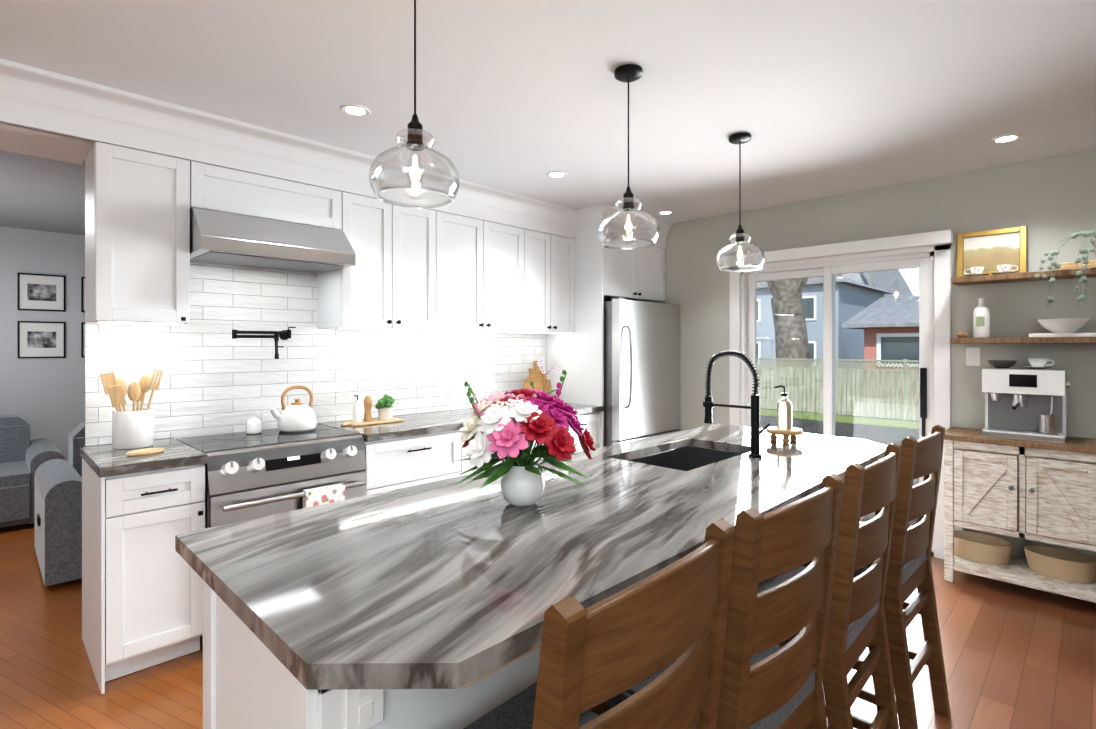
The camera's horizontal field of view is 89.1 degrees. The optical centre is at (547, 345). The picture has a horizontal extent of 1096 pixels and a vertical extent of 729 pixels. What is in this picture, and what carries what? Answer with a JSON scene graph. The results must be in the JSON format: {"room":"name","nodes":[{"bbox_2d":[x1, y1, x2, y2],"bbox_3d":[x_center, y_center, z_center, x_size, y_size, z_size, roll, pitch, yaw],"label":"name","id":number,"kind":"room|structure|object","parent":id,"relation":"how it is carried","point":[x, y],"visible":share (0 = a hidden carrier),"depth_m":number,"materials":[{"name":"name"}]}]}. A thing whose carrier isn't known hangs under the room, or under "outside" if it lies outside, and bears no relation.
{"room":"kitchen","nodes":[
{"label":"kitchen","id":0,"kind":"room"},
{"bbox_2d":[0,226,84,460],"bbox_3d":[-5.177,0.142,5.415,0.150,2.555,8.550,0,0,45],"label":"wall","id":1,"kind":"structure","parent":0,"point":[44,397],"depth_m":5.50,"materials":[{"name":"white paint"}]},
{"bbox_2d":[17,273,65,311],"bbox_3d":[-4.984,-0.525,5.488,0.020,0.360,0.350,0,0,45],"label":"picture frame","id":2,"kind":"object","parent":1,"relation":"attached to","point":[40,292],"visible":0.96,"depth_m":5.48,"materials":[{"name":"black metal"}]},
{"bbox_2d":[17,321,65,357],"bbox_3d":[-4.984,-0.060,5.488,0.020,0.360,0.350,0,0,45],"label":"picture frame","id":3,"kind":"object","parent":1,"relation":"attached to","point":[38,339],"visible":0.96,"depth_m":5.48,"materials":[{"name":"black metal"}]},
{"bbox_2d":[81,277,84,311],"bbox_3d":[-4.652,-0.525,5.825,0.020,0.360,0.350,0,0,45],"label":"picture frame","id":4,"kind":"object","parent":1,"relation":"attached to","point":[82,294],"visible":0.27,"depth_m":5.70,"materials":[{"name":"black metal"}]},
{"bbox_2d":[81,322,84,357],"bbox_3d":[-4.652,-0.060,5.825,0.020,0.360,0.350,0,0,45],"label":"picture frame","id":5,"kind":"object","parent":1,"relation":"attached to","point":[82,339],"visible":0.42,"depth_m":5.70,"materials":[{"name":"black metal"}]},
{"bbox_2d":[0,122,93,164],"bbox_3d":[-3.724,-1.022,1.072,0.455,0.225,4.400,0,0,45],"label":"soffit","id":6,"kind":"structure","parent":0,"point":[30,142],"depth_m":2.52,"materials":[{"name":"white paint"}]},
{"bbox_2d":[85,142,195,329],"bbox_3d":[-2.002,-0.510,2.721,0.345,0.800,0.365,0,0,45],"label":"upper cabinet","id":7,"kind":"object","parent":0,"relation":"attached to","point":[139,271],"depth_m":2.60,"materials":[{"name":"white wood"}]},
{"bbox_2d":[196,162,343,230],"bbox_3d":[-1.604,-0.795,3.125,0.345,0.230,0.769,0,0,45],"label":"upper cabinet","id":8,"kind":"object","parent":0,"relation":"attached to","point":[221,189],"depth_m":2.98,"materials":[{"name":"white wood"}]},
{"bbox_2d":[190,207,355,273],"bbox_3d":[-1.539,-0.564,3.061,0.512,0.226,0.762,0,0,45],"label":"range hood","id":9,"kind":"object","parent":8,"relation":"attached to","point":[224,238],"visible":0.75,"depth_m":2.90,"materials":[{"name":"silver metal"}]},
{"bbox_2d":[316,192,403,329],"bbox_3d":[-1.198,-0.510,3.537,0.345,0.800,0.388,0,0,45],"label":"upper cabinet","id":10,"kind":"object","parent":0,"relation":"attached to","point":[368,294],"depth_m":3.43,"materials":[{"name":"white wood"}]},
{"bbox_2d":[376,206,447,333],"bbox_3d":[-0.989,-0.510,3.749,0.345,0.800,0.448,0,0,45],"label":"upper cabinet","id":11,"kind":"object","parent":0,"relation":"attached to","point":[440,308],"depth_m":3.70,"materials":[{"name":"white wood"}]},
{"bbox_2d":[444,213,491,333],"bbox_3d":[-0.732,-0.510,4.010,0.345,0.800,0.524,0,0,45],"label":"upper cabinet","id":12,"kind":"object","parent":0,"relation":"attached to","point":[469,239],"depth_m":3.96,"materials":[{"name":"white wood"}]},
{"bbox_2d":[492,222,531,333],"bbox_3d":[-0.448,-0.510,4.299,0.345,0.800,0.525,0,0,45],"label":"upper cabinet","id":13,"kind":"object","parent":0,"relation":"attached to","point":[511,246],"depth_m":4.24,"materials":[{"name":"white wood"}]},
{"bbox_2d":[532,231,559,333],"bbox_3d":[-0.203,-0.510,4.547,0.345,0.800,0.412,0,0,45],"label":"upper cabinet","id":14,"kind":"object","parent":0,"relation":"attached to","point":[545,247],"depth_m":4.49,"materials":[{"name":"white wood"}]},
{"bbox_2d":[0,0,1095,234],"bbox_3d":[-1.419,-1.185,1.820,10.550,0.100,8.700,0,0,45],"label":"ceiling","id":15,"kind":"structure","parent":0,"point":[818,98],"depth_m":2.41,"materials":[{"name":"white paint"}]},
{"bbox_2d":[0,58,672,248],"bbox_3d":[-1.974,-1.022,2.265,0.394,0.224,8.536,0,0,45],"label":"crown molding","id":16,"kind":"structure","parent":15,"relation":"attached to","point":[35,98],"depth_m":2.86,"materials":[{"name":"white wood"}]},
{"bbox_2d":[340,104,370,116],"bbox_3d":[-0.927,-1.132,2.683,0.138,0.005,0.138,0,0,36],"label":"recessed light","id":17,"kind":"object","parent":15,"relation":"in","point":[355,110],"depth_m":2.68,"materials":[{"name":"white plastic"}]},
{"bbox_2d":[369,0,459,208],"bbox_3d":[-0.377,-0.775,1.580,0.251,0.718,0.251,0,0,45],"label":"pendant light","id":18,"kind":"object","parent":15,"relation":"hanging from","point":[414,130],"visible":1,"depth_m":1.56,"materials":[{"name":"clear glass"}]},
{"bbox_2d":[546,171,566,177],"bbox_3d":[0.059,-1.132,3.684,0.138,0.005,0.138,0,0,36],"label":"recessed light","id":19,"kind":"object","parent":15,"relation":"in","point":[554,174],"depth_m":3.68,"materials":[{"name":"white plastic"}]},
{"bbox_2d":[598,64,658,249],"bbox_3d":[0.332,-0.775,2.299,0.251,0.718,0.251,0,0,45],"label":"pendant light","id":20,"kind":"object","parent":15,"relation":"hanging from","point":[628,73],"visible":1,"depth_m":2.28,"materials":[{"name":"clear glass"}]},
{"bbox_2d":[658,211,673,214],"bbox_3d":[1.002,-1.132,4.741,0.138,0.005,0.138,0,0,36],"label":"recessed light","id":21,"kind":"object","parent":15,"relation":"in","point":[661,212],"depth_m":4.72,"materials":[{"name":"white"}]},
{"bbox_2d":[716,133,764,271],"bbox_3d":[1.040,-0.775,3.019,0.251,0.718,0.251,0,0,45],"label":"pendant light","id":22,"kind":"object","parent":15,"relation":"hanging from","point":[739,138],"visible":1,"depth_m":3.01,"materials":[{"name":"clear glass"}]},
{"bbox_2d":[990,134,1022,143],"bbox_3d":[2.507,-1.132,3.049,0.138,0.005,0.138,0,0,36],"label":"recessed light","id":23,"kind":"object","parent":15,"relation":"in","point":[1011,137],"depth_m":3.04,"materials":[{"name":"white plastic"}]},
{"bbox_2d":[0,523,1095,728],"bbox_3d":[-1.419,1.449,1.820,10.550,0.062,8.700,0,0,45],"label":"floor","id":24,"kind":"structure","parent":0,"point":[1015,656],"depth_m":2.46,"materials":[{"name":"brown wood"}]},
{"bbox_2d":[0,414,64,527],"bbox_3d":[-4.539,0.998,4.465,0.992,0.779,0.974,0,0,45],"label":"sofa","id":25,"kind":"object","parent":24,"relation":"on","point":[23,457],"visible":0.67,"depth_m":4.41,"materials":[{"name":"grey fabric"}]},
{"bbox_2d":[34,422,85,586],"bbox_3d":[-2.880,0.967,3.855,0.992,0.836,0.974,0,0,45],"label":"recliner","id":26,"kind":"object","parent":24,"relation":"on","point":[58,515],"visible":0.27,"depth_m":3.29,"materials":[{"name":"grey fabric"}]},
{"bbox_2d":[82,458,204,693],"bbox_3d":[-1.907,0.975,2.617,0.625,0.886,0.374,0,0,45],"label":"base cabinet","id":27,"kind":"object","parent":24,"relation":"on","point":[142,602],"depth_m":2.40,"materials":[{"name":"white wood"}]},
{"bbox_2d":[80,438,207,477],"bbox_3d":[-1.901,0.510,2.606,0.650,0.040,0.382,0,0,45],"label":"countertop","id":28,"kind":"structure","parent":27,"relation":"on","point":[108,462],"depth_m":2.46,"materials":[{"name":"grey stone"}]},
{"bbox_2d":[112,408,153,448],"bbox_3d":[-2.020,0.400,2.713,0.164,0.178,0.164,0,0,45],"label":"utensil crock","id":29,"kind":"object","parent":28,"relation":"on","point":[131,429],"visible":0.88,"depth_m":2.65,"materials":[{"name":"white ceramic"}]},
{"bbox_2d":[100,369,162,411],"bbox_3d":[-2.025,0.295,2.712,0.100,0.358,0.248,0,0,45],"label":"utensils","id":30,"kind":"object","parent":29,"relation":"in","point":[116,390],"visible":0.81,"depth_m":2.70,"materials":[{"name":"beige wood"}]},
{"bbox_2d":[126,448,163,455],"bbox_3d":[-1.831,0.482,2.534,0.110,0.014,0.147,0,0,45],"label":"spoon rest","id":31,"kind":"object","parent":28,"relation":"on","point":[146,451],"visible":0.98,"depth_m":2.50,"materials":[{"name":"beige wood"}]},
{"bbox_2d":[176,424,366,645],"bbox_3d":[-1.458,0.946,2.981,0.705,0.909,0.762,0,0,45],"label":"range","id":32,"kind":"object","parent":24,"relation":"on","point":[266,472],"visible":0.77,"depth_m":2.77,"materials":[{"name":"silver metal"}]},
{"bbox_2d":[246,416,261,433],"bbox_3d":[-1.652,0.443,3.130,0.080,0.096,0.080,0,0,45],"label":"pot","id":33,"kind":"object","parent":32,"relation":"on","point":[253,424],"visible":1,"depth_m":3.10,"materials":[{"name":"white ceramic"}]},
{"bbox_2d":[270,385,316,431],"bbox_3d":[-1.474,0.360,3.225,0.210,0.261,0.254,0,0,45],"label":"kettle","id":34,"kind":"object","parent":32,"relation":"on","point":[297,415],"visible":1,"depth_m":3.17,"materials":[{"name":"white ceramic"}]},
{"bbox_2d":[364,430,471,494],"bbox_3d":[-0.982,0.975,3.557,0.625,0.886,0.712,0,0,45],"label":"base cabinet","id":35,"kind":"object","parent":24,"relation":"on","point":[397,463],"depth_m":3.31,"materials":[{"name":"white wood"}]},
{"bbox_2d":[317,402,603,441],"bbox_3d":[-0.499,0.510,4.030,0.650,0.040,2.068,0,0,45],"label":"countertop","id":36,"kind":"structure","parent":35,"relation":"on","point":[441,421],"depth_m":3.47,"materials":[{"name":"grey stone"}]},
{"bbox_2d":[341,418,403,426],"bbox_3d":[-1.125,0.483,3.537,0.170,0.012,0.380,0,0,45],"label":"wood tray","id":37,"kind":"object","parent":36,"relation":"on","point":[372,422],"visible":0.9,"depth_m":3.49,"materials":[{"name":"beige wood"}]},
{"bbox_2d":[353,395,361,422],"bbox_3d":[-1.188,0.390,3.473,0.057,0.172,0.058,0,0,45],"label":"bottle","id":38,"kind":"object","parent":37,"relation":"on","point":[357,411],"visible":1,"depth_m":3.45,"materials":[{"name":"white ceramic"}]},
{"bbox_2d":[364,395,371,420],"bbox_3d":[-1.142,0.395,3.533,0.051,0.162,0.052,0,0,45],"label":"pepper mill","id":39,"kind":"object","parent":37,"relation":"on","point":[367,407],"visible":1,"depth_m":3.52,"materials":[{"name":"brown wood"}]},
{"bbox_2d":[375,394,394,419],"bbox_3d":[-1.056,0.394,3.607,0.155,0.164,0.153,0,0,45],"label":"potted plant","id":40,"kind":"object","parent":37,"relation":"on","point":[384,407],"visible":1,"depth_m":3.57,"materials":[{"name":"green plant"}]},
{"bbox_2d":[523,361,550,393],"bbox_3d":[-0.094,0.309,4.799,0.113,0.357,0.355,0,0,45],"label":"cutting boards","id":41,"kind":"object","parent":36,"relation":"on","point":[537,379],"visible":0.69,"depth_m":4.81,"materials":[{"name":"brown wood"}]},
{"bbox_2d":[537,358,559,394],"bbox_3d":[-0.045,0.293,4.595,0.242,0.392,0.291,0,0,45],"label":"orchid","id":42,"kind":"object","parent":36,"relation":"on","point":[540,362],"visible":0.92,"depth_m":4.58,"materials":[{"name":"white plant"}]},
{"bbox_2d":[203,444,738,728],"bbox_3d":[0.394,0.975,2.126,0.992,0.887,2.780,0,0,45],"label":"kitchen island","id":43,"kind":"object","parent":24,"relation":"on","point":[243,688],"depth_m":1.27,"materials":[{"name":"white wood"}]},
{"bbox_2d":[175,424,885,728],"bbox_3d":[0.406,0.510,2.128,1.000,0.040,2.900,0,0,45],"label":"island countertop","id":44,"kind":"structure","parent":43,"relation":"on","point":[382,607],"depth_m":1.30,"materials":[{"name":"grey stone"}]},
{"bbox_2d":[455,370,595,505],"bbox_3d":[-0.068,0.284,1.724,0.415,0.409,0.446,0,0,45],"label":"flower arrangement","id":45,"kind":"object","parent":44,"relation":"on","point":[513,424],"visible":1,"depth_m":1.65,"materials":[{"name":"plant"}]},
{"bbox_2d":[703,350,769,457],"bbox_3d":[0.860,0.253,2.561,0.278,0.472,0.131,0,0,45],"label":"kitchen faucet","id":46,"kind":"object","parent":44,"relation":"on","point":[709,404],"visible":1,"depth_m":2.47,"materials":[{"name":"black metal"}]},
{"bbox_2d":[766,426,802,442],"bbox_3d":[1.214,0.457,2.862,0.178,0.064,0.178,0,0,45],"label":"pedestal stand","id":47,"kind":"object","parent":44,"relation":"on","point":[775,431],"visible":0.94,"depth_m":2.81,"materials":[{"name":"brown wood"}]},
{"bbox_2d":[774,385,791,428],"bbox_3d":[1.212,0.313,2.862,0.074,0.222,0.074,0,0,45],"label":"soap dispenser","id":48,"kind":"object","parent":47,"relation":"on","point":[784,413],"visible":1,"depth_m":2.84,"materials":[{"name":"white ceramic"}]},
{"bbox_2d":[472,431,543,472],"bbox_3d":[-0.490,0.975,4.057,0.625,0.886,0.810,0,0,45],"label":"base cabinet","id":49,"kind":"object","parent":24,"relation":"on","point":[478,431],"depth_m":3.79,"materials":[{"name":"white wood"}]},
{"bbox_2d":[566,410,603,452],"bbox_3d":[-0.022,0.975,4.532,0.625,0.886,0.644,0,0,45],"label":"base cabinet","id":50,"kind":"object","parent":24,"relation":"on","point":[594,423],"depth_m":4.49,"materials":[{"name":"white wood"}]},
{"bbox_2d":[464,518,734,728],"bbox_3d":[-0.004,0.862,0.973,0.535,1.112,0.468,0,0,45],"label":"stool","id":51,"kind":"object","parent":24,"relation":"on","point":[610,647],"visible":1,"depth_m":0.76,"materials":[{"name":"brown wood"}]},
{"bbox_2d":[604,297,679,446],"bbox_3d":[0.643,0.509,5.018,0.841,1.798,0.910,0,0,45],"label":"fridge","id":52,"kind":"object","parent":24,"relation":"on","point":[641,369],"visible":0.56,"depth_m":4.65,"materials":[{"name":"silver metal"}]},
{"bbox_2d":[590,473,843,728],"bbox_3d":[0.376,0.862,1.352,0.535,1.112,0.468,0,0,45],"label":"stool","id":53,"kind":"object","parent":24,"relation":"on","point":[767,682],"visible":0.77,"depth_m":1.12,"materials":[{"name":"brown wood"}]},
{"bbox_2d":[757,443,901,728],"bbox_3d":[0.781,0.862,1.755,0.529,1.112,0.459,0,0,45],"label":"stool","id":54,"kind":"object","parent":24,"relation":"on","point":[857,624],"visible":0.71,"depth_m":1.53,"materials":[{"name":"brown wood"}]},
{"bbox_2d":[802,425,950,728],"bbox_3d":[1.206,0.862,2.174,0.532,1.112,0.463,0,0,45],"label":"stool","id":55,"kind":"object","parent":24,"relation":"on","point":[909,569],"visible":0.6,"depth_m":1.94,"materials":[{"name":"brown wood"}]},
{"bbox_2d":[944,427,1095,602],"bbox_3d":[2.786,0.976,3.253,0.770,0.884,0.443,0,0,45],"label":"base cabinet","id":56,"kind":"object","parent":24,"relation":"on","point":[1040,491],"visible":0.96,"depth_m":3.13,"materials":[{"name":"white wood"}]},
{"bbox_2d":[954,530,1012,564],"bbox_3d":[2.638,1.235,3.410,0.324,0.118,0.233,0,0,45],"label":"basket","id":57,"kind":"object","parent":56,"relation":"in","point":[981,548],"visible":0.83,"depth_m":3.35,"materials":[{"name":"beige wicker"}]},
{"bbox_2d":[982,367,1069,443],"bbox_3d":[2.769,0.333,3.231,0.378,0.400,0.411,0,0,45],"label":"coffee machine","id":58,"kind":"object","parent":56,"relation":"on","point":[1030,404],"visible":1,"depth_m":3.19,"materials":[{"name":"white"}]},
{"bbox_2d":[988,360,1016,367],"bbox_3d":[2.717,0.110,3.333,0.140,0.045,0.140,0,0,45],"label":"bowl","id":59,"kind":"object","parent":58,"relation":"on","point":[1002,363],"visible":0.96,"depth_m":3.30,"materials":[{"name":"grey ceramic"}]},
{"bbox_2d":[1024,358,1053,368],"bbox_3d":[2.840,0.103,3.226,0.134,0.058,0.128,0,0,45],"label":"cup","id":60,"kind":"object","parent":58,"relation":"on","point":[1037,363],"visible":0.98,"depth_m":3.20,"materials":[{"name":"white ceramic"}]},
{"bbox_2d":[1024,545,1095,582],"bbox_3d":[2.902,1.235,3.151,0.324,0.118,0.233,0,0,45],"label":"basket","id":61,"kind":"object","parent":56,"relation":"in","point":[1064,564],"visible":0.98,"depth_m":3.11,"materials":[{"name":"beige wicker"}]},
{"bbox_2d":[560,236,575,333],"bbox_3d":[-0.019,-0.510,4.734,0.345,0.800,0.352,0,0,45],"label":"upper cabinet","id":62,"kind":"object","parent":0,"relation":"attached to","point":[567,245],"depth_m":4.69,"materials":[{"name":"white wood"}]},
{"bbox_2d":[576,235,643,305],"bbox_3d":[0.404,-0.663,4.964,0.625,0.495,0.530,0,0,45],"label":"upper cabinet","id":63,"kind":"object","parent":0,"relation":"attached to","point":[603,274],"depth_m":4.69,"materials":[{"name":"white wood"}]},
{"bbox_2d":[656,149,1095,557],"bbox_3d":[1.581,0.142,4.866,10.550,2.555,0.150,0,0,45],"label":"wall","id":64,"kind":"structure","parent":0,"point":[1049,202],"depth_m":3.65,"materials":[{"name":"grey paint"}]},
{"bbox_2d":[592,245,664,305],"bbox_3d":[0.692,-0.663,5.256,0.625,0.495,0.530,0,0,45],"label":"upper cabinet","id":65,"kind":"object","parent":64,"relation":"attached to","point":[654,257],"depth_m":5.10,"materials":[{"name":"white wood"}]},
{"bbox_2d":[723,229,952,558],"bbox_3d":[2.130,0.333,4.248,1.580,2.175,0.240,0,0,45],"label":"sliding door","id":66,"kind":"structure","parent":64,"relation":"in","point":[928,254],"depth_m":4.08,"materials":[{"name":"glass"}]},
{"bbox_2d":[966,347,979,365],"bbox_3d":[2.748,0.070,3.603,0.075,0.120,0.009,0,0,45],"label":"light switch","id":67,"kind":"object","parent":64,"relation":"attached to","point":[972,356],"visible":1,"depth_m":3.60,"materials":[{"name":"white plastic"}]},
{"bbox_2d":[951,337,1095,343],"bbox_3d":[3.012,-0.033,3.191,1.120,0.035,0.223,0,0,45],"label":"shelf","id":68,"kind":"object","parent":64,"relation":"attached to","point":[1024,340],"visible":1,"depth_m":3.26,"materials":[{"name":"brown wood"}]},
{"bbox_2d":[957,332,967,337],"bbox_3d":[2.636,-0.071,3.546,0.054,0.040,0.062,0,0,45],"label":"decoration","id":69,"kind":"object","parent":68,"relation":"on","point":[961,335],"visible":1,"depth_m":3.54,"materials":[{"name":"brown wood"}]},
{"bbox_2d":[973,298,989,337],"bbox_3d":[2.708,-0.173,3.480,0.085,0.245,0.089,0,0,45],"label":"ceramic bottle","id":70,"kind":"object","parent":68,"relation":"on","point":[981,319],"visible":0.9,"depth_m":3.45,"materials":[{"name":"white ceramic"}]},
{"bbox_2d":[1029,333,1095,336],"bbox_3d":[2.977,-0.062,3.219,0.290,0.022,0.182,0,0,45],"label":"book","id":71,"kind":"object","parent":68,"relation":"on","point":[1062,334],"visible":0.94,"depth_m":3.15,"materials":[{"name":"white paper"}]},
{"bbox_2d":[1037,318,1090,332],"bbox_3d":[2.965,-0.114,3.208,0.230,0.080,0.230,0,0,45],"label":"bowl","id":72,"kind":"object","parent":71,"relation":"on","point":[1068,325],"visible":0.92,"depth_m":3.15,"materials":[{"name":"white ceramic"}]},
{"bbox_2d":[951,267,1095,285],"bbox_3d":[3.012,-0.412,3.191,1.120,0.035,0.223,0,0,45],"label":"shelf","id":73,"kind":"object","parent":64,"relation":"attached to","point":[1014,277],"visible":1,"depth_m":3.31,"materials":[{"name":"brown wood"}]},
{"bbox_2d":[964,267,988,275],"bbox_3d":[2.673,-0.460,3.474,0.128,0.058,0.128,0,0,45],"label":"teacup","id":74,"kind":"object","parent":73,"relation":"on","point":[976,271],"visible":0.81,"depth_m":3.45,"materials":[{"name":"white ceramic"}]},
{"bbox_2d":[956,226,1026,276],"bbox_3d":[2.790,-0.582,3.511,0.345,0.300,0.060,0,0,45],"label":"landscape picture","id":75,"kind":"object","parent":73,"relation":"on","point":[989,251],"visible":0.79,"depth_m":3.50,"materials":[{"name":"brown"}]},
{"bbox_2d":[991,264,1017,273],"bbox_3d":[2.770,-0.460,3.379,0.128,0.058,0.128,0,0,45],"label":"teacup","id":76,"kind":"object","parent":73,"relation":"on","point":[1004,269],"visible":0.96,"depth_m":3.35,"materials":[{"name":"white ceramic"}]},
{"bbox_2d":[1055,260,1095,269],"bbox_3d":[3.118,-0.452,3.085,0.460,0.042,0.170,0,0,45],"label":"boards","id":77,"kind":"object","parent":73,"relation":"on","point":[1073,265],"visible":0.44,"depth_m":3.13,"materials":[{"name":"brown wood"}]},
{"bbox_3d":[-0.836,0.142,4.243,0.120,2.555,4.130,0,0,45],"label":"wall","id":78,"kind":"structure","parent":0,"visible":0},
{"bbox_2d":[232,327,295,358],"bbox_3d":[-1.630,-0.019,3.212,0.176,0.188,0.353,0,0,45],"label":"pot filler","id":79,"kind":"object","parent":78,"relation":"attached to","point":[284,334],"visible":1,"depth_m":3.18,"materials":[{"name":"black metal"}]},
{"label":"outside","id":80,"kind":"structure","parent":0,"visible":0},
{"bbox_2d":[760,381,918,445],"bbox_3d":[26.055,2.369,40.729,120.000,0.100,85.300,0,0,45],"label":"ground","id":81,"kind":"structure","parent":80,"point":[878,430],"depth_m":15.45,"materials":[{"name":"soil"}]},
{"bbox_2d":[767,278,810,408],"bbox_3d":[8.627,-7.352,22.285,12.247,19.400,8.252,0,0,45],"label":"tree","id":82,"kind":"object","parent":81,"relation":"on","point":[781,305],"depth_m":20.70,"materials":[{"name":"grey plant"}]},
{"bbox_2d":[756,274,890,383],"bbox_3d":[13.859,-2.431,40.387,15.900,9.500,15.700,0,0,45],"label":"house","id":83,"kind":"structure","parent":81,"relation":"on","point":[851,299],"depth_m":34.84,"materials":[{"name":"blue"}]},
{"bbox_2d":[756,358,918,420],"bbox_3d":[8.316,1.360,19.864,32.098,1.920,0.115,0,0,45],"label":"fence","id":84,"kind":"object","parent":81,"relation":"on","point":[870,410],"depth_m":18.25,"materials":[{"name":"brown wood"}]},
{"bbox_2d":[760,409,918,428],"bbox_3d":[6.243,2.305,20.611,60.000,0.030,1.630,0,0,45],"label":"lawn","id":85,"kind":"structure","parent":81,"relation":"on","point":[903,424],"depth_m":17.32,"materials":[{"name":"green plant"}]},
{"bbox_2d":[836,269,913,296],"bbox_3d":[27.596,-2.781,47.140,9.800,10.200,12.600,0,0,45],"label":"house","id":86,"kind":"structure","parent":81,"relation":"on","point":[899,279],"depth_m":44.69,"materials":[{"name":"grey"}]},
{"bbox_2d":[842,296,918,401],"bbox_3d":[22.333,-0.080,23.552,14.600,4.800,12.400,0,0,45],"label":"house","id":87,"kind":"structure","parent":81,"relation":"on","point":[882,354],"depth_m":23.73,"materials":[{"name":"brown brick"}]},
{"bbox_2d":[860,478,918,527],"bbox_3d":[3.133,1.890,5.481,5.600,0.860,2.895,0,0,45],"label":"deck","id":88,"kind":"object","parent":81,"relation":"on","point":[910,524],"depth_m":4.71,"materials":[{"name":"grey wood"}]},
{"bbox_3d":[3.111,-0.524,3.092,0.130,0.100,0.132,0,0,45],"label":"plant pot","id":89,"kind":"object","parent":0,"visible":0},
{"bbox_2d":[1034,228,1095,307],"bbox_3d":[3.062,-0.402,3.042,0.604,0.501,0.231,0,0,45],"label":"trailing plant","id":90,"kind":"object","parent":89,"relation":"in","point":[1084,250],"visible":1,"depth_m":3.09,"materials":[{"name":"green plant"}]}
]}

